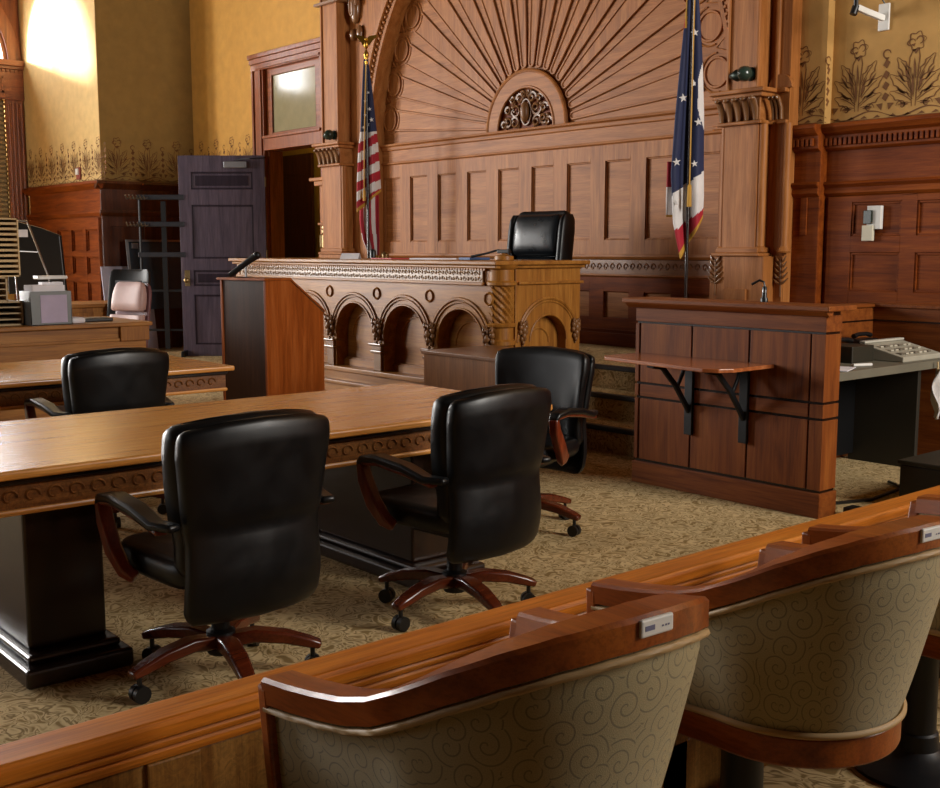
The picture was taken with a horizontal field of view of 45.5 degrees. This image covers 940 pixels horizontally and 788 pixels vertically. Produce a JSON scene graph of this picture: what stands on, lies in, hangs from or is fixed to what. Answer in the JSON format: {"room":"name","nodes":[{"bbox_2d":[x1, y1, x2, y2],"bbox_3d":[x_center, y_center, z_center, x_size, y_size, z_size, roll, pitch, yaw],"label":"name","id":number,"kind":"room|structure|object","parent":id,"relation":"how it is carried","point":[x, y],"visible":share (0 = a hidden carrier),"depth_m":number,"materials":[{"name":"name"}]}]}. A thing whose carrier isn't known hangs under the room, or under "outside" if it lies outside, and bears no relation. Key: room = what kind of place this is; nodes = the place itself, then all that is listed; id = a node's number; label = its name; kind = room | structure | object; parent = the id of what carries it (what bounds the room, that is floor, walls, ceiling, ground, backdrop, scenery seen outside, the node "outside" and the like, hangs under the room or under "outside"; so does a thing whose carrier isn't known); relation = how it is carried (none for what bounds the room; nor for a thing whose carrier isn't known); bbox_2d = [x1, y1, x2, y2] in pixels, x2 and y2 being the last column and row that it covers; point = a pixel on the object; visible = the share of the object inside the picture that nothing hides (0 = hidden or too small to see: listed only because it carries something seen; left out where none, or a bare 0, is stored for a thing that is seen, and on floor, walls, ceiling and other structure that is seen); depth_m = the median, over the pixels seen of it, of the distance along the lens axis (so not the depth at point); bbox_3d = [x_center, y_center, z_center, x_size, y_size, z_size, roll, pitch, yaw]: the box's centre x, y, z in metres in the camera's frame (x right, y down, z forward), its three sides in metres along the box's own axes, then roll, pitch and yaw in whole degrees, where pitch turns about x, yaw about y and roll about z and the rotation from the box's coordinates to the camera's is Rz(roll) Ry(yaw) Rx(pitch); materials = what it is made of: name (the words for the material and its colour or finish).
{"room":"courtroom","nodes":[
{"label":"courtroom","id":0,"kind":"room"},
{"bbox_2d":[3,100,14,299],"bbox_3d":[-13.379,-3.969,13.459,15.680,7.400,0.250,-6,10,-40],"label":"wall","id":1,"kind":"structure","parent":0,"point":[10,296],"depth_m":18.57,"materials":[{"name":"paint"}]},
{"bbox_2d":[0,0,28,300],"bbox_3d":[-8.457,-4.182,17.471,2.970,6.000,0.300,-6,10,-40],"label":"window","id":2,"kind":"structure","parent":1,"relation":"in","point":[12,66],"depth_m":18.27,"materials":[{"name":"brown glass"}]},
{"bbox_2d":[18,0,105,220],"bbox_3d":[-6.282,-4.448,17.184,0.011,7.400,3.287,-6,10,-40],"label":"wall","id":3,"kind":"structure","parent":0,"point":[58,49],"depth_m":17.15,"materials":[{"name":"paint"}]},
{"bbox_2d":[22,180,103,300],"bbox_3d":[-6.325,-2.000,17.453,0.119,2.484,3.080,-6,10,-40],"label":"wall paneling","id":4,"kind":"structure","parent":3,"relation":"attached to","point":[71,211],"depth_m":17.03,"materials":[{"name":"brown wood"}]},
{"bbox_2d":[75,167,80,179],"bbox_3d":[-5.889,-3.313,16.825,0.050,0.180,0.140,-6,10,-40],"label":"fire alarm","id":5,"kind":"object","parent":3,"relation":"attached to","point":[78,169],"visible":1,"depth_m":16.79,"materials":[{"name":"white plastic"}]},
{"bbox_2d":[94,180,183,347],"bbox_3d":[-4.791,-1.917,16.811,1.594,2.484,0.119,-6,10,-40],"label":"trim","id":6,"kind":"structure","parent":3,"relation":"attached to","point":[116,210],"depth_m":16.58,"materials":[{"name":"brown wood"}]},
{"bbox_2d":[94,0,193,182],"bbox_3d":[-5.772,-4.537,17.875,1.670,7.400,3.273,-6,10,-40],"label":"wall pier","id":7,"kind":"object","parent":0,"point":[143,47],"visible":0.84,"depth_m":16.54,"materials":[{"name":"yellow paint"}]},
{"bbox_2d":[282,147,320,257],"bbox_3d":[-2.486,-2.835,16.796,1.650,4.300,6.300,-6,10,-40],"label":"wall","id":8,"kind":"structure","parent":0,"point":[317,171],"depth_m":17.87,"materials":[{"name":"paint"}]},
{"bbox_2d":[283,153,314,257],"bbox_3d":[-2.948,-2.387,18.406,0.050,3.000,1.400,-6,10,-40],"label":"door","id":9,"kind":"structure","parent":8,"relation":"in","point":[299,213],"depth_m":18.07,"materials":[{"name":"brown wood"}]},
{"bbox_2d":[0,347,899,744],"bbox_3d":[-4.788,0.731,6.512,19.400,0.150,22.700,-6,10,-40],"label":"floor","id":10,"kind":"structure","parent":0,"point":[626,525],"depth_m":5.07,"materials":[{"name":"carpet"}]},
{"bbox_2d":[8,222,67,293],"bbox_3d":[-4.760,-1.016,12.385,0.610,1.817,0.400,-1,7,-10],"label":"television","id":11,"kind":"object","parent":10,"relation":"on","point":[49,243],"visible":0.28,"depth_m":12.27,"materials":[{"name":"black plastic"}]},
{"bbox_2d":[0,316,152,421],"bbox_3d":[-4.282,-0.134,9.272,3.070,0.860,1.030,-6,10,-40],"label":"desk","id":12,"kind":"object","parent":10,"relation":"on","point":[18,343],"visible":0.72,"depth_m":9.35,"materials":[{"name":"brown wood"}]},
{"bbox_2d":[0,300,23,325],"bbox_3d":[-4.025,-0.669,9.280,0.520,0.200,0.350,-6,10,-40],"label":"paper sorter","id":13,"kind":"object","parent":12,"relation":"on","point":[11,311],"visible":0.97,"depth_m":9.34,"materials":[{"name":"brown wood"}]},
{"bbox_2d":[0,277,7,301],"bbox_3d":[-4.070,-0.862,9.215,0.400,0.200,0.350,-6,10,-40],"label":"paper sorter","id":14,"kind":"object","parent":13,"relation":"on","point":[3,280],"visible":1,"depth_m":9.22,"materials":[{"name":"brown wood"}]},
{"bbox_2d":[0,218,20,276],"bbox_3d":[-4.083,-1.202,9.194,0.650,0.480,0.300,-6,10,-40],"label":"paper sorter","id":15,"kind":"object","parent":14,"relation":"on","point":[9,233],"visible":1,"depth_m":9.29,"materials":[{"name":"beige wood"}]},
{"bbox_2d":[15,220,49,300],"bbox_3d":[-3.961,-1.091,9.871,0.710,0.888,0.200,-6,10,-40],"label":"wire stand","id":16,"kind":"object","parent":12,"relation":"on","point":[29,227],"visible":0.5,"depth_m":9.90,"materials":[{"name":"metal"}]},
{"bbox_2d":[19,284,72,325],"bbox_3d":[-3.564,-0.750,9.408,0.348,0.331,0.268,-6,10,-40],"label":"bin","id":17,"kind":"object","parent":12,"relation":"on","point":[49,304],"visible":0.92,"depth_m":9.30,"materials":[{"name":"grey plastic"}]},
{"bbox_2d":[33,275,67,284],"bbox_3d":[-3.637,-0.828,9.733,0.260,0.400,0.160,-6,10,-40],"label":"tray","id":18,"kind":"object","parent":17,"relation":"on","point":[47,276],"visible":0.52,"depth_m":9.67,"materials":[{"name":"white plastic"}]},
{"bbox_2d":[72,317,84,323],"bbox_3d":[-3.362,-0.630,9.558,0.120,0.050,0.140,-6,10,-40],"label":"crumpled paper","id":19,"kind":"object","parent":12,"relation":"on","point":[75,320],"visible":0.76,"depth_m":9.51,"materials":[{"name":"white paper"}]},
{"bbox_2d":[83,317,112,321],"bbox_3d":[-3.320,-0.653,9.816,0.320,0.030,0.200,-6,10,-40],"label":"pad","id":20,"kind":"object","parent":12,"relation":"on","point":[87,319],"visible":0.56,"depth_m":9.77,"materials":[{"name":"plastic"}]},
{"bbox_2d":[72,300,107,316],"bbox_3d":[-4.800,-0.699,13.749,1.150,0.840,0.900,-6,10,-40],"label":"desk","id":21,"kind":"object","parent":10,"relation":"on","point":[79,308],"visible":0.16,"depth_m":13.41,"materials":[{"name":"brown wood"}]},
{"bbox_2d":[24,347,174,527],"bbox_3d":[-2.044,0.207,6.220,0.706,0.961,0.674,-7,10,-43],"label":"office chair","id":22,"kind":"object","parent":10,"relation":"on","point":[123,378],"visible":0.38,"depth_m":5.92,"materials":[{"name":"black leather"}]},
{"bbox_2d":[0,355,234,498],"bbox_3d":[-2.986,0.267,6.547,3.000,0.760,1.140,-6,10,-40],"label":"table","id":23,"kind":"object","parent":10,"relation":"on","point":[19,381],"visible":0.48,"depth_m":6.80,"materials":[{"name":"brown wood"}]},
{"bbox_2d":[107,269,150,316],"bbox_3d":[-4.126,-0.838,13.220,0.560,1.250,0.692,2,8,14],"label":"mesh chair","id":24,"kind":"object","parent":10,"relation":"on","point":[116,275],"visible":0.26,"depth_m":13.41,"materials":[{"name":"black plastic"}]},
{"bbox_2d":[100,266,158,348],"bbox_3d":[-5.022,-1.259,16.537,0.740,1.240,0.260,-6,10,-40],"label":"poster board","id":25,"kind":"object","parent":10,"relation":"on","point":[105,271],"visible":0.21,"depth_m":16.50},
{"bbox_2d":[110,282,151,347],"bbox_3d":[-3.606,-0.553,11.377,0.581,1.155,0.693,4,8,29],"label":"office chair","id":26,"kind":"object","parent":10,"relation":"on","point":[130,300],"visible":0.29,"depth_m":11.45,"materials":[{"name":"leather"}]},
{"bbox_2d":[110,314,144,319],"bbox_3d":[-3.514,-0.674,11.512,0.450,0.280,0.162,4,8,29],"label":"cushion","id":27,"kind":"object","parent":26,"relation":"on","point":[128,316],"depth_m":11.45,"materials":[{"name":"leather"}]},
{"bbox_2d":[111,282,146,311],"bbox_3d":[-3.490,-1.004,11.513,0.440,0.295,0.166,4,8,29],"label":"cushion","id":28,"kind":"object","parent":26,"relation":"on","point":[126,296],"depth_m":11.45,"materials":[{"name":"leather"}]},
{"bbox_2d":[125,240,181,308],"bbox_3d":[-4.554,-1.470,16.648,1.010,1.630,0.280,-6,10,-40],"label":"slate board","id":29,"kind":"object","parent":10,"relation":"on","point":[154,265],"visible":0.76,"depth_m":16.57,"materials":[{"name":"stone"}]},
{"bbox_2d":[125,195,187,356],"bbox_3d":[-4.356,-1.652,15.671,0.790,2.240,0.500,0,7,0],"label":"coat rack","id":30,"kind":"object","parent":10,"relation":"on","point":[163,224],"visible":0.81,"depth_m":15.59,"materials":[{"name":"black metal"}]},
{"bbox_2d":[94,409,334,704],"bbox_3d":[-0.865,0.511,3.853,0.706,0.961,0.674,-7,10,-43],"label":"office chair","id":31,"kind":"object","parent":10,"relation":"on","point":[244,492],"visible":0.95,"depth_m":3.61,"materials":[{"name":"black leather"}]},
{"bbox_2d":[217,277,324,399],"bbox_3d":[-1.662,-0.357,9.460,0.572,1.255,0.700,5,9,36],"label":"lectern","id":32,"kind":"object","parent":10,"relation":"on","point":[272,330],"visible":0.79,"depth_m":9.22,"materials":[{"name":"brown wood"}]},
{"bbox_2d":[228,251,260,277],"bbox_3d":[-1.850,-1.063,9.191,0.277,0.214,0.100,0,7,0],"label":"microphone","id":33,"kind":"object","parent":32,"relation":"on","point":[256,255],"visible":1,"depth_m":9.17,"materials":[{"name":"black plastic"}]},
{"bbox_2d":[0,383,551,689],"bbox_3d":[-1.098,0.491,4.808,2.950,0.760,1.140,-6,10,-40],"label":"table","id":34,"kind":"object","parent":10,"relation":"on","point":[53,630],"visible":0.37,"depth_m":4.04,"materials":[{"name":"brown wood"}]},
{"bbox_2d":[228,258,589,389],"bbox_3d":[-0.798,-0.586,10.691,1.130,1.395,4.273,-6,10,-40],"label":"bench","id":35,"kind":"object","parent":10,"relation":"on","point":[379,316],"visible":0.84,"depth_m":9.57,"materials":[{"name":"brown wood"}]},
{"bbox_2d":[340,253,360,258],"bbox_3d":[-1.123,-1.297,10.540,0.180,0.055,0.100,2,8,14],"label":"name card","id":36,"kind":"object","parent":35,"relation":"on","point":[343,255],"visible":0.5,"depth_m":10.52,"materials":[{"name":"white paper"}]},
{"bbox_2d":[370,249,375,258],"bbox_3d":[-0.949,-1.370,10.947,0.062,0.095,0.064,-6,10,-40],"label":"cup","id":37,"kind":"object","parent":35,"relation":"on","point":[372,251],"visible":0.86,"depth_m":10.92,"materials":[{"name":"metal"}]},
{"bbox_2d":[380,251,389,257],"bbox_3d":[-0.804,-1.318,10.627,0.120,0.075,0.120,-6,10,-40],"label":"ornament","id":38,"kind":"object","parent":35,"relation":"on","point":[385,254],"visible":0.77,"depth_m":10.60,"materials":[{"name":"gold metal"}]},
{"bbox_2d":[371,258,408,258],"bbox_3d":[-0.722,-1.237,10.231,0.220,0.012,0.320,-6,10,-40],"label":"folder","id":39,"kind":"object","parent":35,"relation":"on","point":[371,258],"visible":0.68,"depth_m":10.12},
{"bbox_2d":[409,258,455,259],"bbox_3d":[-0.327,-1.189,9.848,0.340,0.014,0.240,6,9,38],"label":"paper stack","id":40,"kind":"object","parent":35,"relation":"on","point":[409,258],"visible":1,"depth_m":9.75,"materials":[{"name":"white paper"}]},
{"bbox_2d":[459,257,489,259],"bbox_3d":[0.036,-1.148,9.503,0.200,0.022,0.180,-5,9,-32],"label":"book","id":41,"kind":"object","parent":35,"relation":"on","point":[460,258],"visible":0.98,"depth_m":9.44,"materials":[{"name":"blue paper"}]},
{"bbox_2d":[471,249,513,260],"bbox_3d":[0.184,-1.147,9.219,0.402,0.094,0.160,6,9,39],"label":"gavel","id":42,"kind":"object","parent":35,"relation":"on","point":[503,256],"visible":1,"depth_m":9.11,"materials":[{"name":"brown wood"}]},
{"bbox_2d":[207,343,636,456],"bbox_3d":[0.085,-0.189,10.896,2.090,0.555,7.450,-6,10,-40],"label":"platform","id":43,"kind":"object","parent":10,"relation":"on","point":[617,413],"depth_m":8.68,"materials":[{"name":"carpet"}]},
{"bbox_2d":[355,35,380,257],"bbox_3d":[-1.159,-2.365,12.694,0.350,3.304,0.350,-6,10,-40],"label":"flag","id":44,"kind":"object","parent":43,"relation":"on","point":[368,169],"visible":0.95,"depth_m":12.65,"materials":[{"name":"multicoloured fabric"}]},
{"bbox_2d":[507,210,574,259],"bbox_3d":[0.500,-1.044,10.328,0.711,1.284,0.750,-7,10,-44],"label":"chair","id":45,"kind":"object","parent":43,"relation":"on","point":[533,235],"visible":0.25,"depth_m":10.29,"materials":[{"name":"black leather"}]},
{"bbox_2d":[516,256,555,259],"bbox_3d":[0.617,-1.097,10.438,0.185,0.365,0.520,-7,10,-44],"label":"lumbar cushion","id":46,"kind":"object","parent":45,"relation":"on","point":[517,257],"depth_m":10.40,"materials":[{"name":"black leather"}]},
{"bbox_2d":[513,214,561,255],"bbox_3d":[0.642,-1.475,10.414,0.206,0.380,0.550,-7,10,-44],"label":"cushion","id":47,"kind":"object","parent":45,"relation":"on","point":[533,234],"depth_m":10.33,"materials":[{"name":"black leather"}]},
{"bbox_2d":[586,422,633,435],"bbox_3d":[1.033,0.257,8.221,0.052,0.038,2.100,-6,10,-40],"label":"trim","id":48,"kind":"structure","parent":43,"relation":"attached to","point":[589,425],"depth_m":8.20,"materials":[{"name":"rubber"}]},
{"bbox_2d":[590,391,634,401],"bbox_3d":[1.276,0.047,8.404,0.052,0.038,2.100,-6,10,-40],"label":"trim","id":49,"kind":"structure","parent":43,"relation":"attached to","point":[593,393],"depth_m":8.59,"materials":[{"name":"rubber"}]},
{"bbox_2d":[595,363,634,372],"bbox_3d":[1.504,-0.157,8.574,0.052,0.038,2.100,-6,10,-40],"label":"trim","id":50,"kind":"structure","parent":43,"relation":"attached to","point":[597,366],"depth_m":8.94,"materials":[{"name":"rubber"}]},
{"bbox_2d":[666,0,703,297],"bbox_3d":[1.790,-1.945,9.149,0.350,3.374,0.350,-6,10,-40],"label":"flag","id":51,"kind":"object","parent":43,"relation":"on","point":[685,173],"visible":0.98,"depth_m":9.12,"materials":[{"name":"multicoloured fabric"}]},
{"bbox_2d":[356,383,551,631],"bbox_3d":[-0.061,0.420,4.561,0.674,0.961,0.706,7,10,43],"label":"office chair","id":52,"kind":"object","parent":10,"relation":"on","point":[482,494],"visible":0.95,"depth_m":4.32,"materials":[{"name":"black leather"}]},
{"bbox_2d":[421,345,513,390],"bbox_3d":[0.176,0.072,8.069,0.690,0.760,0.830,-6,10,-40],"label":"desk","id":53,"kind":"object","parent":10,"relation":"on","point":[461,368],"visible":0.13,"depth_m":7.87,"materials":[{"name":"brown wood"}]},
{"bbox_2d":[0,485,939,787],"bbox_3d":[0.506,0.774,2.838,8.300,0.700,0.090,-6,10,-40],"label":"rail","id":54,"kind":"object","parent":10,"relation":"on","point":[210,737],"visible":0.32,"depth_m":2.02,"materials":[{"name":"brown wood"}]},
{"bbox_2d":[495,346,597,536],"bbox_3d":[0.283,0.241,5.954,0.706,0.961,0.674,5,9,35],"label":"office chair","id":55,"kind":"object","parent":10,"relation":"on","point":[568,374],"visible":0.44,"depth_m":5.96,"materials":[{"name":"black leather"}]},
{"bbox_2d":[604,297,939,518],"bbox_3d":[2.488,0.017,6.849,2.770,1.180,2.485,-6,10,-40],"label":"stand","id":56,"kind":"object","parent":10,"relation":"on","point":[736,400],"visible":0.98,"depth_m":6.58,"materials":[{"name":"brown wood"}]},
{"bbox_2d":[604,352,773,372],"bbox_3d":[1.211,-0.185,6.567,0.500,0.022,1.000,-6,10,-40],"label":"shelf","id":57,"kind":"object","parent":56,"relation":"attached to","point":[688,361],"depth_m":6.51,"materials":[{"name":"brown wood"}]},
{"bbox_2d":[751,279,767,301],"bbox_3d":[1.689,-0.604,6.536,0.102,0.132,0.043,3,8,24],"label":"microphone","id":58,"kind":"object","parent":56,"relation":"on","point":[763,298],"visible":1,"depth_m":6.52,"materials":[{"name":"black plastic"}]},
{"bbox_2d":[763,679,939,787],"bbox_3d":[0.140,1.512,-0.746,17.000,0.150,4.800,-6,10,-40],"label":"platform","id":59,"kind":"object","parent":10,"relation":"on","point":[775,776],"depth_m":2.84,"materials":[{"name":"carpet"}]},
{"bbox_2d":[258,593,709,787],"bbox_3d":[0.066,0.683,1.778,0.593,0.852,0.604,-6,9,-37],"label":"chair","id":60,"kind":"object","parent":59,"relation":"on","point":[595,699],"visible":1,"depth_m":1.50,"materials":[{"name":"fabric"}]},
{"bbox_2d":[645,622,669,631],"bbox_3d":[0.249,0.308,1.488,0.046,0.007,0.001,-6,9,-38],"label":"print","id":61,"kind":"object","parent":60,"relation":"on","point":[652,627],"depth_m":1.48},
{"bbox_2d":[586,515,939,787],"bbox_3d":[0.644,0.620,2.268,0.593,0.852,0.604,-5,9,-34],"label":"chair","id":62,"kind":"object","parent":59,"relation":"on","point":[810,656],"visible":0.84,"depth_m":2.02,"materials":[{"name":"beige fabric"}]},
{"bbox_2d":[802,494,939,787],"bbox_3d":[1.229,0.556,2.764,0.593,0.852,0.604,-6,10,-40],"label":"chair","id":63,"kind":"object","parent":59,"relation":"on","point":[915,762],"visible":0.19,"depth_m":2.84,"materials":[{"name":"beige fabric"}]},
{"bbox_2d":[843,505,861,511],"bbox_3d":[2.145,0.658,6.273,0.100,0.055,0.070,-6,10,-40],"label":"plug","id":64,"kind":"object","parent":10,"relation":"on","point":[850,507],"visible":0.34,"depth_m":6.25,"materials":[{"name":"black plastic"}]},
{"bbox_2d":[836,480,898,504],"bbox_3d":[2.338,0.609,6.774,1.002,0.020,0.279,-5,9,-33],"label":"power cable","id":65,"kind":"object","parent":10,"relation":"on","point":[888,481],"visible":0.55,"depth_m":6.64,"materials":[{"name":"black plastic"}]},
{"bbox_2d":[836,358,939,466],"bbox_3d":[2.451,0.165,7.423,1.770,0.740,0.610,-6,10,-40],"label":"desk","id":66,"kind":"object","parent":10,"relation":"on","point":[879,403],"visible":0.31,"depth_m":7.76,"materials":[{"name":"grey metal"}]},
{"bbox_2d":[840,366,855,371],"bbox_3d":[2.289,-0.160,7.022,0.200,0.004,0.280,4,8,29],"label":"paper sheet","id":67,"kind":"object","parent":66,"relation":"on","point":[842,368],"visible":0.36,"depth_m":7.00,"materials":[{"name":"white paper"}]},
{"bbox_2d":[840,343,873,363],"bbox_3d":[2.514,-0.279,7.540,0.270,0.110,0.290,-6,10,-40],"label":"equipment box","id":68,"kind":"object","parent":66,"relation":"on","point":[851,353],"visible":0.51,"depth_m":7.40,"materials":[{"name":"grey plastic"}]},
{"bbox_2d":[841,337,853,342],"bbox_3d":[2.517,-0.360,7.565,0.227,0.045,0.034,-6,10,-40],"label":"telephone handset","id":69,"kind":"object","parent":68,"relation":"on","point":[843,339],"visible":0.56,"depth_m":7.58,"materials":[{"name":"black plastic"}]},
{"bbox_2d":[844,332,877,343],"bbox_3d":[2.754,-0.352,7.876,0.260,0.170,0.140,-6,10,-40],"label":"telephone handset","id":70,"kind":"object","parent":66,"relation":"on","point":[854,336],"visible":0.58,"depth_m":7.83,"materials":[{"name":"black plastic"}]},
{"bbox_2d":[851,363,872,366],"bbox_3d":[2.515,-0.188,7.187,0.150,0.018,0.030,-3,8,-20],"label":"bar","id":71,"kind":"object","parent":66,"relation":"on","point":[853,364],"visible":1,"depth_m":7.17,"materials":[{"name":"white plastic"}]},
{"bbox_2d":[859,337,939,362],"bbox_3d":[2.957,-0.305,7.689,0.520,0.125,0.325,-6,10,-40],"label":"console","id":72,"kind":"object","parent":66,"relation":"on","point":[896,349],"visible":0.99,"depth_m":7.61},
{"bbox_2d":[930,362,939,418],"bbox_3d":[3.154,-0.026,7.554,0.102,0.387,0.084,-6,10,-40],"label":"cloth","id":73,"kind":"object","parent":66,"relation":"hanging from","point":[935,390],"visible":1,"depth_m":7.54,"materials":[{"name":"beige fabric"}]},
{"bbox_2d":[898,450,939,495],"bbox_3d":[2.870,0.518,6.456,0.620,0.285,0.540,-6,10,-40],"label":"cabinet box","id":74,"kind":"object","parent":10,"relation":"on","point":[920,472],"visible":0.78,"depth_m":6.38,"materials":[{"name":"black wood"}]},
{"bbox_2d":[189,0,939,257],"bbox_3d":[2.098,-3.507,9.870,0.203,7.400,19.630,-6,10,-40],"label":"wall","id":75,"kind":"structure","parent":0,"point":[223,33],"depth_m":14.38,"materials":[{"name":"paint"}]},
{"bbox_2d":[178,155,267,355],"bbox_3d":[-3.423,-1.905,15.559,1.222,2.778,0.175,0,7,1],"label":"door","id":76,"kind":"structure","parent":75,"relation":"in","point":[222,209],"depth_m":15.56,"materials":[{"name":"wood"}]},
{"bbox_2d":[247,37,321,257],"bbox_3d":[-2.301,-2.544,15.119,0.320,4.150,2.086,-6,10,-40],"label":"trim","id":77,"kind":"structure","parent":75,"relation":"attached to","point":[272,146],"depth_m":15.43,"materials":[{"name":"brown wood"}]},
{"bbox_2d":[266,57,319,136],"bbox_3d":[-2.316,-3.929,14.912,0.060,0.962,1.410,-6,10,-40],"label":"window","id":78,"kind":"structure","parent":75,"relation":"in","point":[293,91],"depth_m":14.94,"materials":[{"name":"clear glass"}]},
{"bbox_2d":[309,177,322,248],"bbox_3d":[-1.792,-1.543,14.278,0.368,2.380,0.350,-6,10,-40],"label":"trim","id":79,"kind":"structure","parent":75,"relation":"attached to","point":[317,181],"depth_m":14.08,"materials":[{"name":"brown wood"}]},
{"bbox_2d":[323,130,336,139],"bbox_3d":[-1.733,-3.138,13.583,0.147,0.124,0.239,-5,9,-33],"label":"wall fixture","id":80,"kind":"object","parent":75,"relation":"attached to","point":[328,134],"visible":1,"depth_m":13.50,"materials":[{"name":"green metal"}]},
{"bbox_2d":[312,0,801,347],"bbox_3d":[0.394,-3.691,11.302,0.535,7.400,6.720,-6,10,-40],"label":"carved wall paneling","id":81,"kind":"structure","parent":75,"relation":"attached to","point":[488,112],"depth_m":11.06,"materials":[{"name":"brown wood"}]},
{"bbox_2d":[729,66,755,81],"bbox_3d":[2.182,-2.588,9.070,0.147,0.124,0.239,-5,9,-33],"label":"wall fixture","id":82,"kind":"object","parent":75,"relation":"attached to","point":[744,73],"visible":1,"depth_m":9.00,"materials":[{"name":"green metal"}]},
{"bbox_2d":[790,113,939,304],"bbox_3d":[5.415,-0.524,6.013,0.229,2.474,8.534,-6,10,-40],"label":"wall paneling","id":83,"kind":"structure","parent":75,"relation":"attached to","point":[841,169],"depth_m":8.74,"materials":[{"name":"brown wood"}]},
{"bbox_2d":[849,0,890,30],"bbox_3d":[2.949,-3.010,8.423,0.500,0.502,0.124,-3,8,-20],"label":"security camera","id":84,"kind":"object","parent":75,"relation":"attached to","point":[883,16],"visible":1,"depth_m":8.50,"materials":[{"name":"white plastic"}]},
{"bbox_2d":[861,205,883,240],"bbox_3d":[3.119,-1.324,8.687,0.062,0.270,0.145,-6,10,-40],"label":"thermostat","id":85,"kind":"object","parent":75,"relation":"attached to","point":[873,216],"visible":1,"depth_m":8.67,"materials":[{"name":"white plastic"}]},
{"bbox_2d":[798,0,834,124],"bbox_3d":[2.781,-3.397,9.009,0.293,7.400,0.449,-6,10,-40],"label":"wall","id":86,"kind":"structure","parent":0,"point":[818,16],"depth_m":8.92,"materials":[{"name":"paint"}]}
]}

